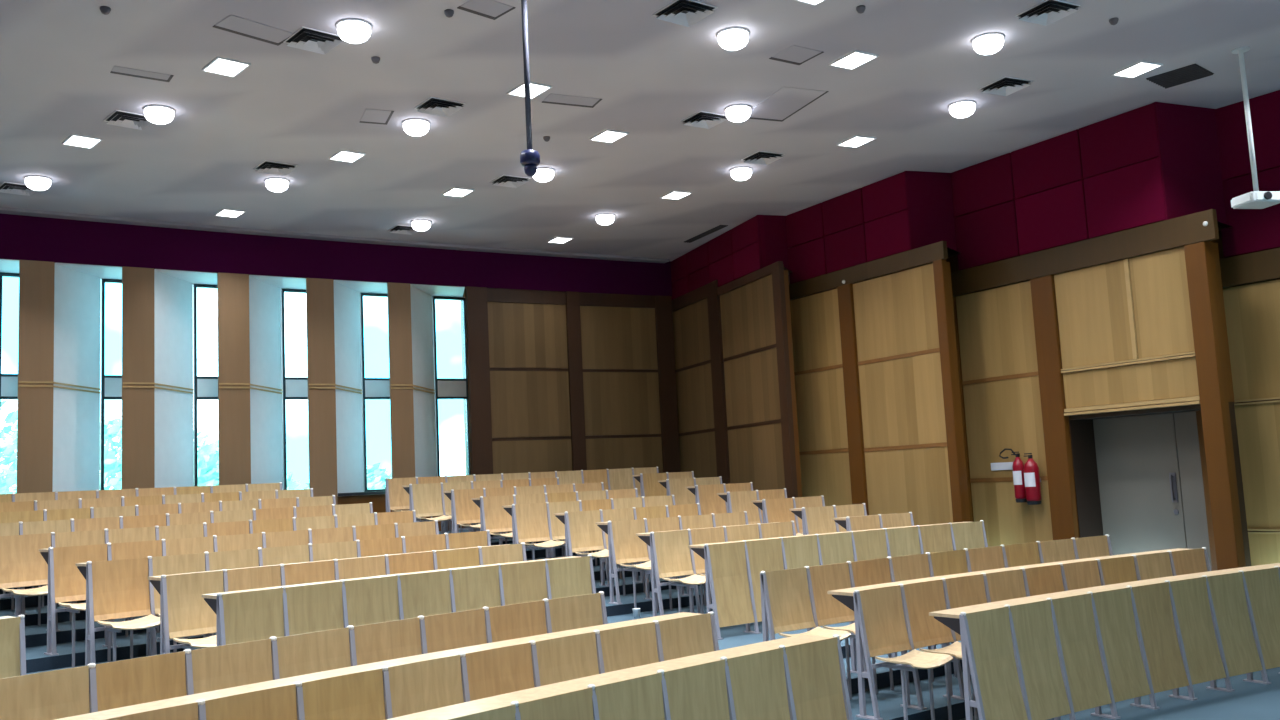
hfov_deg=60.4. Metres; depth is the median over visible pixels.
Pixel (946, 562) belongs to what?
seat
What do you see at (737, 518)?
seat
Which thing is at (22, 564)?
seat
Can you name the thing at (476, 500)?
writing desk
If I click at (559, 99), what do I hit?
ceiling hatch
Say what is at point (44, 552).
writing desk
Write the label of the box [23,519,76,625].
seat
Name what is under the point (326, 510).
seat
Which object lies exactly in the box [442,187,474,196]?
recessed light
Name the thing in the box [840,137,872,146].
diffuser
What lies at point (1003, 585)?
seat
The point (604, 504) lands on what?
seat
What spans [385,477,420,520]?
seat
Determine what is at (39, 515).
seat
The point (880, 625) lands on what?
seat
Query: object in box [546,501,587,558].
seat
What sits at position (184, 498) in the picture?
seat
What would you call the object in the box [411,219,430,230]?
ceiling lamp
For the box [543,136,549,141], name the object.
smoke detector
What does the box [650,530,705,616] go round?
seat
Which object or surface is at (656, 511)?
seat
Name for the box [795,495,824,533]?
seat
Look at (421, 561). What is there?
seat
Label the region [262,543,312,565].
seat
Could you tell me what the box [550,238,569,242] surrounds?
diffuser
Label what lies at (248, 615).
desk
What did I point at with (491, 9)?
ceiling hatch
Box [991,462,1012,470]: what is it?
wall sign
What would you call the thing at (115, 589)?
seat
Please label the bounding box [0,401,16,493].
tree
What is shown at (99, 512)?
seat
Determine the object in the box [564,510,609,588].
seat
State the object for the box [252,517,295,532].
seat
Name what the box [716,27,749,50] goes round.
ceiling lamp
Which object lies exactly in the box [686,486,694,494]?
writing desk
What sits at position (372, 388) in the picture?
window
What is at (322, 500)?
seat
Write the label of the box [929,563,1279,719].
desk
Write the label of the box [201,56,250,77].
recessed light
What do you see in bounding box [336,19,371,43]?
ceiling lamp
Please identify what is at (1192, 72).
ceiling vent
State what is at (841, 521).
writing desk
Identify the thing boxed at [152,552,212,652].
seat
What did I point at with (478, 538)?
seat
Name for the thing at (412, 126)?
ceiling lamp
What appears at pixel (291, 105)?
ceiling
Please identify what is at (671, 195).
diffuser
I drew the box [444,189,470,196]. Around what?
diffuser
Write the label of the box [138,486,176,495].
seat
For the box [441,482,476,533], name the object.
seat
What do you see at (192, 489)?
seat
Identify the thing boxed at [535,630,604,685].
seat
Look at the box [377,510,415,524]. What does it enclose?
seat
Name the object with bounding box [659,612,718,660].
seat
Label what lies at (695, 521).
seat
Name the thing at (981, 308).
wall
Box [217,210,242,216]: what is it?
diffuser
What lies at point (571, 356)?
wall
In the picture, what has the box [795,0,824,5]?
recessed light
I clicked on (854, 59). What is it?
recessed light
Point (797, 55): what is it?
ceiling hatch
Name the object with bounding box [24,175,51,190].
ceiling lamp
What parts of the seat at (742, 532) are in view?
post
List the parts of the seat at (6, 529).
backrest, seat frame, post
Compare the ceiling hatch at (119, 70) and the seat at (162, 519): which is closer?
the ceiling hatch at (119, 70)
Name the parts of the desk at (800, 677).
panel, post, panel, post, panel, post, panel, post, panel, post, panel, post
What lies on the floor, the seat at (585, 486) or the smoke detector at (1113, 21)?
the seat at (585, 486)
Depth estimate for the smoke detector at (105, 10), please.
9.76 m
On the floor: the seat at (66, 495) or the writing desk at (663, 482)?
the seat at (66, 495)
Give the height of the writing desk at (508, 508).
0.141 m
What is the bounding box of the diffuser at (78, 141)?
[64,136,98,147]
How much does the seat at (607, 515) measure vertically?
1.066 m
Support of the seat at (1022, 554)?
on the floor
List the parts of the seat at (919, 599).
post, backrest, seat, seat frame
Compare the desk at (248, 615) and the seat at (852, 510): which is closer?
the desk at (248, 615)
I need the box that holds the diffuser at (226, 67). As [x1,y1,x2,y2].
[206,59,246,75]
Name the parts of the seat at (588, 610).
post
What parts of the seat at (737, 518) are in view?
post, post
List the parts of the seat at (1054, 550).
post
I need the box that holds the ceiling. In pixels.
[0,0,1279,260]
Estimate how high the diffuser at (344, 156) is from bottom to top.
0.012 m
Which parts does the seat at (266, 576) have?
post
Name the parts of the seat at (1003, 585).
post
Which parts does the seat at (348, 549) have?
post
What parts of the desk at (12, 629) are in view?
post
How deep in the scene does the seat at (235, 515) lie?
13.03 m
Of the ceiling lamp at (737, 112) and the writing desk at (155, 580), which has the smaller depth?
the writing desk at (155, 580)
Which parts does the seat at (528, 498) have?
backrest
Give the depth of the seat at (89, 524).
12.03 m
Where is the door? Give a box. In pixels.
[1069,402,1250,570]
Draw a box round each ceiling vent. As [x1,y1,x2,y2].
[0,182,36,195]
[104,110,151,129]
[254,160,297,175]
[283,26,342,54]
[388,225,417,234]
[414,97,465,116]
[490,175,530,187]
[653,0,717,26]
[681,111,727,128]
[684,225,727,242]
[741,151,784,164]
[978,76,1033,95]
[1015,0,1081,25]
[1146,64,1213,88]
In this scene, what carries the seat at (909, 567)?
on the floor
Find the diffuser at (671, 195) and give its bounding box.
[663,192,689,198]
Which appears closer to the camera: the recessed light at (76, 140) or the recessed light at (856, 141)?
the recessed light at (76, 140)
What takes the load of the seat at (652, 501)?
on the floor
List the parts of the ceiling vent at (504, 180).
frame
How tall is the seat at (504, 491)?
1.066 m
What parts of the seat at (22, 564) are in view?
seat frame, seat, backrest, post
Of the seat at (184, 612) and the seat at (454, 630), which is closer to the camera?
the seat at (454, 630)
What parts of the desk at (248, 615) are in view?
post, panel, post, panel, post, panel, post, panel, post, panel, post, panel, post, panel, post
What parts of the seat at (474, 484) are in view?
backrest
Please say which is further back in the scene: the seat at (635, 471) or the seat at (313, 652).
the seat at (635, 471)
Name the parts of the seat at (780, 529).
post, post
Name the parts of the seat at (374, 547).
post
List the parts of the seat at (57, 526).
backrest, seat frame, post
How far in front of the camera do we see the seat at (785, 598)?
9.12 m
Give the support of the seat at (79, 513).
on the floor
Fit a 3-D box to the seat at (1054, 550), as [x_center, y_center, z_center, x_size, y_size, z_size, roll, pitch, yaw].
[4.288,2.316,10.822,0.515,1.078,0.563,1,-7,-28]
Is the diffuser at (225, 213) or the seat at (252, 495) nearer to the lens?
the seat at (252, 495)
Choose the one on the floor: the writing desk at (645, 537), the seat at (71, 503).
the seat at (71, 503)
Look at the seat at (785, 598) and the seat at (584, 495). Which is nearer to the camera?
the seat at (785, 598)
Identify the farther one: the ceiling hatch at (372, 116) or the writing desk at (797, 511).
the writing desk at (797, 511)
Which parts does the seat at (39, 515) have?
backrest, seat frame, post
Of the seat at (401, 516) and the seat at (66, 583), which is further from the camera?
the seat at (401, 516)
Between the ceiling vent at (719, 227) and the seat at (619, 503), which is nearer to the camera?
the seat at (619, 503)
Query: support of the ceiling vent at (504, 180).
in the ceiling
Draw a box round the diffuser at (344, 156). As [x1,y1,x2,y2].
[332,151,361,161]
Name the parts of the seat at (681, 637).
post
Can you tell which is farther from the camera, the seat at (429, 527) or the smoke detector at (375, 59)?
the seat at (429, 527)
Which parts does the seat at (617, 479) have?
post, backrest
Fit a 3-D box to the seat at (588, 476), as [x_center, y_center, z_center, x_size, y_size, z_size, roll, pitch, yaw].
[-0.686,2.416,18.993,0.515,1.066,0.563,1,-7,-29]
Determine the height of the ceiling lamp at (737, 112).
0.156 m
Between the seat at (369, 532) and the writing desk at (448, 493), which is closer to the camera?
the seat at (369, 532)
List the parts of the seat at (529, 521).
post, backrest, seat frame, seat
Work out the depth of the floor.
9.73 m
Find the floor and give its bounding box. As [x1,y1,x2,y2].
[0,529,1279,719]
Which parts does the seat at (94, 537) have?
backrest, post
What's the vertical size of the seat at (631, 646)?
1.077 m
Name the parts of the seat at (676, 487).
post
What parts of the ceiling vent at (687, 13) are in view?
frame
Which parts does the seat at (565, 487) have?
backrest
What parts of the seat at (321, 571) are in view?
post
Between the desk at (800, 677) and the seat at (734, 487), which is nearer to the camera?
the desk at (800, 677)
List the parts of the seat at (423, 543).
post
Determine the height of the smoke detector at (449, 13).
0.059 m
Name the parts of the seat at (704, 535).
post, backrest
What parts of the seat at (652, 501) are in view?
backrest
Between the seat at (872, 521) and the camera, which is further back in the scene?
the seat at (872, 521)
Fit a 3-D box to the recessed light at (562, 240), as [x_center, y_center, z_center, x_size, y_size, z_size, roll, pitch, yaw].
[-1.452,-2.176,19.978,0.340,0.017,0.430,1,-7,-29]
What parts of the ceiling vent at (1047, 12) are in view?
frame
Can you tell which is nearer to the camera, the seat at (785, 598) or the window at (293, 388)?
the seat at (785, 598)
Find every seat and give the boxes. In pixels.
[0,493,14,502]
[0,500,36,593]
[0,509,47,609]
[0,521,26,615]
[0,532,59,631]
[0,663,97,719]
[15,491,57,501]
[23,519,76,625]
[37,498,81,509]
[44,543,117,667]
[47,507,93,520]
[55,529,108,621]
[58,490,98,499]
[74,516,122,531]
[82,496,123,507]
[85,556,159,665]
[94,505,138,517]
[96,649,193,710]
[99,488,138,497]
[104,699,205,719]
[108,526,159,636]
[111,539,171,658]
[123,513,169,528]
[124,495,164,505]
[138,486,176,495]
[138,503,180,515]
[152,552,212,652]
[159,523,206,539]
[160,569,227,654]
[165,493,203,503]
[165,535,217,638]
[169,511,213,525]
[176,485,212,494]
[181,501,221,512]
[191,636,279,693]
[204,491,241,501]
[205,681,304,719]
[207,520,252,536]
[209,547,262,570]
[213,484,247,492]
[213,509,255,522]
[217,532,265,551]
[222,499,261,510]
[227,564,285,591]
[242,490,277,499]
[248,482,281,491]
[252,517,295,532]
[256,506,296,519]
[261,497,298,508]
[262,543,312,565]
[265,529,311,547]
[277,625,356,678]
[278,488,312,498]
[284,559,338,584]
[296,504,335,517]
[296,515,337,529]
[299,495,335,506]
[302,666,392,719]
[312,526,356,543]
[312,540,360,560]
[335,502,372,514]
[337,512,377,527]
[338,554,389,579]
[354,615,427,664]
[356,523,398,539]
[360,536,405,556]
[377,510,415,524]
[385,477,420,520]
[388,550,437,574]
[388,652,469,717]
[398,520,438,536]
[405,533,449,552]
[409,483,451,532]
[416,476,450,533]
[424,607,491,652]
[436,546,482,569]
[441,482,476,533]
[445,475,478,532]
[448,530,490,548]
[451,488,483,532]
[465,640,540,700]
[470,480,506,543]
[473,474,501,539]
[480,495,520,544]
[482,543,526,564]
[483,487,513,544]
[489,599,551,642]
[500,479,535,543]
[501,473,528,479]
[512,503,564,559]
[513,494,545,559]
[514,485,550,556]
[528,471,554,478]
[529,477,558,485]
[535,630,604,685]
[543,484,572,555]
[544,492,583,558]
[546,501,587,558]
[549,591,607,632]
[555,470,581,484]
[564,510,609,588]
[573,482,603,552]
[575,490,605,565]
[578,499,621,580]
[581,469,608,489]
[599,508,645,595]
[600,620,663,672]
[606,488,637,563]
[607,468,640,496]
[608,519,658,611]
[610,497,642,577]
[632,467,658,495]
[633,506,677,589]
[640,472,668,496]
[642,495,674,562]
[644,517,679,609]
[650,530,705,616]
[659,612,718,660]
[665,503,700,578]
[666,478,695,504]
[668,471,693,478]
[678,514,712,605]
[687,527,724,613]
[695,476,721,484]
[695,483,727,514]
[712,511,748,526]
[723,524,759,541]
[725,482,752,492]
[727,490,762,523]
[757,521,795,538]
[758,488,786,521]
[760,567,850,641]
[762,497,802,535]
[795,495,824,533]
[802,505,838,534]
[805,562,877,699]
[836,503,866,531]
[846,514,882,530]
[847,558,893,690]
[853,585,952,719]
[881,512,913,527]
[887,554,956,681]
[898,580,977,719]
[926,549,970,673]
[940,574,986,699]
[963,546,1004,571]
[981,569,1025,602]
[1000,542,1040,567]
[1020,564,1063,596]
[1036,539,1075,562]
[1058,560,1100,590]
[1071,534,1112,558]
[1095,556,1136,585]
[1131,552,1172,580]
[1167,547,1210,575]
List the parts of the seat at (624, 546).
post, backrest, seat, seat frame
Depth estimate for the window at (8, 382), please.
16.95 m
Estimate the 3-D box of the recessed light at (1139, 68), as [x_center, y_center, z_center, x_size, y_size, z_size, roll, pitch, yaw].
[5.695,-3.327,12.608,0.340,0.017,0.430,0,-7,-24]
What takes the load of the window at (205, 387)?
in the wall at (571, 356)
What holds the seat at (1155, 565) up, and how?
on the floor
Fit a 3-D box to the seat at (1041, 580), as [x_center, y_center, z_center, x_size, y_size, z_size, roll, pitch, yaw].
[3.657,2.323,9.453,0.515,1.077,0.563,1,-7,-31]
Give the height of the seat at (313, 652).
1.078 m
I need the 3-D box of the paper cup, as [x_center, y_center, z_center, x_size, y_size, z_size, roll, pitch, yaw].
[-0.037,2.820,12.243,0.094,0.105,0.093,-3,-6,0]
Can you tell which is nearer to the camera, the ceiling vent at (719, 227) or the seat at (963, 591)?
the seat at (963, 591)
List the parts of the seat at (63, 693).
post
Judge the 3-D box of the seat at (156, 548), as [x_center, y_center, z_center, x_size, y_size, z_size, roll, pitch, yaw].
[-4.625,2.235,10.320,0.515,1.066,0.563,3,-9,-43]
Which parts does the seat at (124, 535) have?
backrest, seat frame, post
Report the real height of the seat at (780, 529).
1.066 m
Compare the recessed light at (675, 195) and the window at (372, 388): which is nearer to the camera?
the recessed light at (675, 195)
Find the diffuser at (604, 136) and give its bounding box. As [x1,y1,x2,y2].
[592,131,625,141]
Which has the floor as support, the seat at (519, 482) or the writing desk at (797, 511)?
the seat at (519, 482)
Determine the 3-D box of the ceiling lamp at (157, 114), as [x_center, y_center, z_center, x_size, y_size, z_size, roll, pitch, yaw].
[-5.411,-2.740,12.380,0.336,0.156,0.336,-3,-6,0]
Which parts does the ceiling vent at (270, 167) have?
frame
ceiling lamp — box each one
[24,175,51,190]
[143,105,174,123]
[264,177,289,191]
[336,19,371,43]
[402,118,429,135]
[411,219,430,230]
[533,167,554,181]
[595,213,614,224]
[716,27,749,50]
[724,104,751,121]
[730,166,752,180]
[948,100,975,117]
[971,32,1004,54]
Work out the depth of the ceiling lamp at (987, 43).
11.39 m
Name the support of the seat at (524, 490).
on the floor
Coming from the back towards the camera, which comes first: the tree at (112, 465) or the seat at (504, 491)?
the tree at (112, 465)
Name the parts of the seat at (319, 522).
post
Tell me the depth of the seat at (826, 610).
9.40 m
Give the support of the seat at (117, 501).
on the floor
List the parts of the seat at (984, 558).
post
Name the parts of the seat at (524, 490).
backrest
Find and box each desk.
[0,615,25,678]
[39,549,47,563]
[55,612,700,719]
[75,557,146,578]
[148,544,509,593]
[202,555,595,645]
[386,635,852,719]
[402,485,408,493]
[443,491,450,499]
[471,498,479,507]
[502,505,511,515]
[554,513,564,523]
[595,522,607,533]
[632,475,639,481]
[636,522,777,545]
[658,480,665,487]
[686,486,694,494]
[688,520,987,639]
[717,493,726,501]
[751,500,762,510]
[789,508,801,518]
[827,548,1188,610]
[832,513,896,528]
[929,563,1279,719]
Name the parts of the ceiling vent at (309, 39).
frame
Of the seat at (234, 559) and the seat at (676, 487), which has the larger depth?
the seat at (676, 487)
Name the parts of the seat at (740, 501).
post, post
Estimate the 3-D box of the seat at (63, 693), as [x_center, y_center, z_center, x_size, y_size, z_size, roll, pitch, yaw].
[-2.779,2.055,5.269,0.563,1.078,0.515,-8,-8,41]
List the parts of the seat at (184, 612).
post, seat frame, seat, backrest, post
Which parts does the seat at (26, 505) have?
backrest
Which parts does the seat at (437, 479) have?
backrest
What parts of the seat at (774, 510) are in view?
post, post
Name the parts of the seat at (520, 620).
post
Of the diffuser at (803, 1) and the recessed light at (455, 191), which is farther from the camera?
the recessed light at (455, 191)
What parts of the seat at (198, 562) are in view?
backrest, seat frame, post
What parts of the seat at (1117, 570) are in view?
post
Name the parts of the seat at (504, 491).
backrest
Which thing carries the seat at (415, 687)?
on the floor
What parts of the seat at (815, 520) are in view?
post, post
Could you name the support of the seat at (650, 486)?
on the floor
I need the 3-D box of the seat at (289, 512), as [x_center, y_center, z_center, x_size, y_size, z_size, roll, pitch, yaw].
[-4.261,2.297,13.150,0.515,1.066,0.563,2,-8,-40]
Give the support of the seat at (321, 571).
on the floor
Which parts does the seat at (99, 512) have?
post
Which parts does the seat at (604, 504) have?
post, backrest, seat frame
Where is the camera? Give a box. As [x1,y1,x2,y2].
[520,0,539,176]
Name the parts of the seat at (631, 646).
post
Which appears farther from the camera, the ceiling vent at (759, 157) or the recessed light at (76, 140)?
the ceiling vent at (759, 157)
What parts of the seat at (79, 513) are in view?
post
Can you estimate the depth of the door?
14.45 m
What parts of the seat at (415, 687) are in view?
post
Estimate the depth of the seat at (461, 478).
17.90 m
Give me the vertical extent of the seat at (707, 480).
1.066 m
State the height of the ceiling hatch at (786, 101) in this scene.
0.007 m
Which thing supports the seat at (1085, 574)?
on the floor
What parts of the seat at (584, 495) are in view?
backrest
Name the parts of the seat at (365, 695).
post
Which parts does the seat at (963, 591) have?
post, backrest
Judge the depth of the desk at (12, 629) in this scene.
7.17 m
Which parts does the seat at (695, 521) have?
post, backrest, seat frame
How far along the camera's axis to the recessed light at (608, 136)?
14.08 m
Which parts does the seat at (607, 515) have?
post, backrest, seat frame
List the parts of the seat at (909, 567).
post, backrest, seat frame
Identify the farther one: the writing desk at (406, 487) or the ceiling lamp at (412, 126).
the writing desk at (406, 487)
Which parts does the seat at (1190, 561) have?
post, post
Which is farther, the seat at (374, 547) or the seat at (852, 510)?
the seat at (852, 510)
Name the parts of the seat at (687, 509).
post, backrest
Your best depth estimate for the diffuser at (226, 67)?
11.23 m
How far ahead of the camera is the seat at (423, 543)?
11.49 m
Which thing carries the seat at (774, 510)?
on the floor
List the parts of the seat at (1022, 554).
post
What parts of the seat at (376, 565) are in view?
post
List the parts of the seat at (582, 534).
post, backrest, seat, seat frame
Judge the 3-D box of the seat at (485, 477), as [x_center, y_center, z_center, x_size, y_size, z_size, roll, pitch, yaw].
[-2.396,2.389,17.978,0.515,1.066,0.563,1,-7,-32]
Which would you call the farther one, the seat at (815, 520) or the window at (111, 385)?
the window at (111, 385)
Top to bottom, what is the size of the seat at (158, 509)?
1.066 m
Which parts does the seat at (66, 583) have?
post, seat, backrest, seat frame, post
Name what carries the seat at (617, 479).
on the floor
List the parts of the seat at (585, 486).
backrest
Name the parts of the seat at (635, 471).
post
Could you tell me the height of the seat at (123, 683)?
1.078 m
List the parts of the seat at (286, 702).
post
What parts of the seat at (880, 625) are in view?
post, backrest, seat frame, seat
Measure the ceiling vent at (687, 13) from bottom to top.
0.044 m
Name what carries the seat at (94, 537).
on the floor
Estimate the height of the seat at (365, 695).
1.077 m
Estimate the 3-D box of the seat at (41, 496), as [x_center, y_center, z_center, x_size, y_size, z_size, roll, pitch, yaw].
[-7.606,2.207,13.973,0.515,1.066,0.563,3,-8,-43]
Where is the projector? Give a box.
[1231,47,1279,208]
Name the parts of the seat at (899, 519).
post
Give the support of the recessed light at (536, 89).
in the ceiling
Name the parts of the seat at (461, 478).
post, backrest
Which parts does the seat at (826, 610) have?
post, backrest, seat, seat frame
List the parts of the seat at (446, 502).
post, backrest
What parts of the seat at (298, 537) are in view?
post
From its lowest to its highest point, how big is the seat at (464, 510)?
1.066 m
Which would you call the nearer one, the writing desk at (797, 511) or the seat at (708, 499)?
the writing desk at (797, 511)
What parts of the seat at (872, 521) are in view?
post, post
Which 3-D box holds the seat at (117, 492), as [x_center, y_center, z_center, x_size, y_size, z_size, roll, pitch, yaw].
[-6.868,2.243,14.638,0.515,1.066,0.563,3,-8,-41]
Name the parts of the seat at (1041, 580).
post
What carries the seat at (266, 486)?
on the floor
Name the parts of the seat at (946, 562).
post, backrest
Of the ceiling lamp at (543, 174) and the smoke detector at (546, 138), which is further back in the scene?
the ceiling lamp at (543, 174)
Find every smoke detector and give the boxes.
[100,6,110,14]
[371,56,379,63]
[444,9,453,17]
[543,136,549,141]
[856,5,865,13]
[1109,17,1118,24]
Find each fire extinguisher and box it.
[999,448,1026,502]
[1024,453,1040,504]
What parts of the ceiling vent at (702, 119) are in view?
frame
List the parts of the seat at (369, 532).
post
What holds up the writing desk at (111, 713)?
attached to the seat at (415, 687)
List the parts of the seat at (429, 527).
post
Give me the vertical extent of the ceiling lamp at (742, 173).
0.156 m
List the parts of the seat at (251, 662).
post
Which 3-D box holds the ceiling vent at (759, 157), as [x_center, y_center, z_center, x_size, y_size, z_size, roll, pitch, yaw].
[1.720,-2.819,15.371,0.440,0.044,0.440,1,-7,-29]
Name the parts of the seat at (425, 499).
post, backrest, seat frame, seat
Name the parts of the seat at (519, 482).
post, backrest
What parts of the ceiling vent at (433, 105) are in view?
frame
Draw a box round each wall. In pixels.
[0,207,680,530]
[671,90,1279,570]
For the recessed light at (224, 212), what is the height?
0.017 m
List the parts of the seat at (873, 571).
post, backrest, seat frame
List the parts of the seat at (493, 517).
post, backrest, seat, seat frame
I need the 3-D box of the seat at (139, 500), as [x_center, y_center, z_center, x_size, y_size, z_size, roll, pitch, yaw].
[-6.213,2.252,13.960,0.515,1.067,0.563,3,-8,-41]
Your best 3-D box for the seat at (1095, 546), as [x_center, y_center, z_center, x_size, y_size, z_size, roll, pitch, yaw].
[4.747,2.319,11.063,0.560,1.078,0.563,0,-7,-27]
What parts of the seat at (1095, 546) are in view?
post, post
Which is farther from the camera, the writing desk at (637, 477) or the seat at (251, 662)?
the writing desk at (637, 477)
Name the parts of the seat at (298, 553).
post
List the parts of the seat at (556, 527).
post, backrest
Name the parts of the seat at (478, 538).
post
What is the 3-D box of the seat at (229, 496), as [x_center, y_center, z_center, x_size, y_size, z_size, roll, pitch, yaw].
[-5.456,2.285,14.604,0.515,1.067,0.563,2,-8,-40]
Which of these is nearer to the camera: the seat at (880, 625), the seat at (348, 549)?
the seat at (880, 625)
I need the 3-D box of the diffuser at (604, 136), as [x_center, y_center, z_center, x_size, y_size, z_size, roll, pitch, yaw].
[-0.397,-2.868,14.105,0.296,0.012,0.386,1,-7,-33]
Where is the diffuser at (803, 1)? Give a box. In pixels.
[801,0,821,3]
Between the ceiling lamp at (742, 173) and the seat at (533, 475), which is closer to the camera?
the ceiling lamp at (742, 173)
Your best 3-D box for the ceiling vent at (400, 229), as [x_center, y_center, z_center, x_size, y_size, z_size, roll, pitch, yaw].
[-3.963,-2.194,18.564,0.440,0.044,0.440,1,-7,-34]
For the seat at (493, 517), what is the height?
1.066 m
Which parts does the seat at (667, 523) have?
post, backrest, seat frame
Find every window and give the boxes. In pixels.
[0,272,18,421]
[100,279,121,489]
[193,284,217,485]
[281,289,307,489]
[360,293,391,491]
[432,296,470,475]
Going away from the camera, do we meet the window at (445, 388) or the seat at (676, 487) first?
the seat at (676, 487)
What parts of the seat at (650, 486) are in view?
post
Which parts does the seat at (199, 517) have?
post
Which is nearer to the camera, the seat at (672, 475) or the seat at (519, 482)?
the seat at (519, 482)
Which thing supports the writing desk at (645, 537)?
attached to the seat at (742, 532)
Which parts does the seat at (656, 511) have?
post, backrest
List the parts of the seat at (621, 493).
backrest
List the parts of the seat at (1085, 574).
post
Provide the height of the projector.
1.759 m
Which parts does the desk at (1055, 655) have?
post, panel, post, panel, post, panel, post, panel, post, panel, post, panel, post, panel, post, panel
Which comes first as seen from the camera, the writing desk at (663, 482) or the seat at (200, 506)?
the seat at (200, 506)
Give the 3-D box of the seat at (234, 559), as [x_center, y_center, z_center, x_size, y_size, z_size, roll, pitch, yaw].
[-3.584,2.264,10.001,0.515,1.067,0.563,3,-8,-42]
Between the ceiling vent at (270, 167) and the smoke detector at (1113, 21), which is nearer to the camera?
the smoke detector at (1113, 21)
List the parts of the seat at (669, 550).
post, backrest, seat frame, seat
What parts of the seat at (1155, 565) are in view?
post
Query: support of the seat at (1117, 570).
on the floor
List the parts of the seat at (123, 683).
post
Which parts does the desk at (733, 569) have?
post, panel, post, panel, post, panel, post, panel, post, panel, post, panel, post, panel, post, panel, post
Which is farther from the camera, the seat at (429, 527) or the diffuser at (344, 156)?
the diffuser at (344, 156)
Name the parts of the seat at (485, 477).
backrest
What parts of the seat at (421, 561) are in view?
post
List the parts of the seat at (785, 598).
post, backrest, seat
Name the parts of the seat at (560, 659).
post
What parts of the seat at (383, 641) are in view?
post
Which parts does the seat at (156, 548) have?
seat frame, backrest, post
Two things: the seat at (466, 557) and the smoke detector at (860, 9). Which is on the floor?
the seat at (466, 557)
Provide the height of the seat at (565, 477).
1.066 m
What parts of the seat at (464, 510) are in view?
post, seat frame, seat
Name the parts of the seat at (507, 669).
post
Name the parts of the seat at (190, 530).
post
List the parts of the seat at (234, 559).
post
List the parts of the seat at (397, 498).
post, backrest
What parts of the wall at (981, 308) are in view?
fabric panel, fabric panel, panel, rail, panel, rail, panel, fabric panel, fabric panel, fabric panel, fabric panel, fabric panel, fabric panel, panel, rail, panel, rail, panel, fabric panel, fabric panel, panel, rail, panel, rail, panel, fabric panel, fabric panel, fabric panel, fabric panel, panel, rail, panel, rail, panel, fabric panel, fabric panel, panel, rail, panel, rail, panel, fabric panel, fabric panel, panel, fabric panel, fabric panel, rail, panel, rail, panel, fabric panel, fabric panel, panel, rail, panel, rail, panel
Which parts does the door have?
handle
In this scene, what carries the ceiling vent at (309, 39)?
in the ceiling
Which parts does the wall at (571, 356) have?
rail, rail, rail, rail, cornice, sill, rail, panel, rail, panel, rail, panel, panel, rail, panel, rail, panel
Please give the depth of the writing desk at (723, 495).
16.19 m
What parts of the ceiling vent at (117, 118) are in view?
frame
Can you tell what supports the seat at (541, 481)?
on the floor
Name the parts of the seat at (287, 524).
post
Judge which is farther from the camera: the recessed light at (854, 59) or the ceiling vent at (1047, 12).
the recessed light at (854, 59)
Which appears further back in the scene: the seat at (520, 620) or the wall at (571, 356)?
the wall at (571, 356)
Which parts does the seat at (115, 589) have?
post, backrest, seat frame, seat, post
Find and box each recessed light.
[61,134,102,148]
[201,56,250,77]
[214,208,245,217]
[328,150,365,162]
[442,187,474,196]
[507,82,551,98]
[547,237,573,243]
[589,129,628,142]
[660,190,692,199]
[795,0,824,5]
[828,50,878,69]
[836,135,876,147]
[1111,61,1162,77]
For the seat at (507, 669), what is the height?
1.077 m
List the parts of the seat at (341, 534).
post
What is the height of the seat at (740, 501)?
1.067 m
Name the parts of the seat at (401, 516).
post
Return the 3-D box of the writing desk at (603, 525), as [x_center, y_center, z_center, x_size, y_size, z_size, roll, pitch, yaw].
[0.401,2.013,13.559,2.045,0.141,0.290,1,-7,-32]
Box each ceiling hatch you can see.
[110,66,173,81]
[213,15,296,45]
[359,109,393,124]
[457,0,515,19]
[542,93,601,107]
[748,87,828,121]
[769,45,823,64]
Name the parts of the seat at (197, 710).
post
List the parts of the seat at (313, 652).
post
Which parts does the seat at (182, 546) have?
backrest, post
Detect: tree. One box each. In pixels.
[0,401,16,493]
[100,415,218,489]
[198,440,299,489]
[304,462,391,491]
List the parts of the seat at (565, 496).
post, backrest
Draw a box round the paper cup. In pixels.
[632,608,640,618]
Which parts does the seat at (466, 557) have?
post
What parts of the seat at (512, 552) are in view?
post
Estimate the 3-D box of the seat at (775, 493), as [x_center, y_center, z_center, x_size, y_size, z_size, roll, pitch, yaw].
[2.098,2.435,16.215,0.515,1.067,0.563,0,-7,-27]
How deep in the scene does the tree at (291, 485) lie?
29.01 m
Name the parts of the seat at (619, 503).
post, backrest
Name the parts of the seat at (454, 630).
post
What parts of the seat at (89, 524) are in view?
post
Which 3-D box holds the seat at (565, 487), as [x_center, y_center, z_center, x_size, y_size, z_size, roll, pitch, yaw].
[-1.118,2.401,16.558,0.515,1.066,0.563,1,-7,-32]
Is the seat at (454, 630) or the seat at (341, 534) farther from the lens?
the seat at (341, 534)
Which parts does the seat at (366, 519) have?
post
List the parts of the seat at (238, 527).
post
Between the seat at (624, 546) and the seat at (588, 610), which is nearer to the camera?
the seat at (588, 610)
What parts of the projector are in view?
ceiling plate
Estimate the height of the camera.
1.812 m
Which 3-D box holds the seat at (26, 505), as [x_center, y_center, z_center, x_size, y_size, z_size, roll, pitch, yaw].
[-7.314,2.196,12.956,0.515,1.067,0.563,3,-9,-44]
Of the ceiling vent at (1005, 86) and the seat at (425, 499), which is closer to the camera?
the ceiling vent at (1005, 86)
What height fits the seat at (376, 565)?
1.066 m
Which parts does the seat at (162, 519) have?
post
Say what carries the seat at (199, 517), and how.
on the floor
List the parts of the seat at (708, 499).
post, post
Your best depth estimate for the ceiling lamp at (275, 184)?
15.28 m
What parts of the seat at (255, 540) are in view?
post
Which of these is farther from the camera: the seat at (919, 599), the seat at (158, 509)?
the seat at (158, 509)

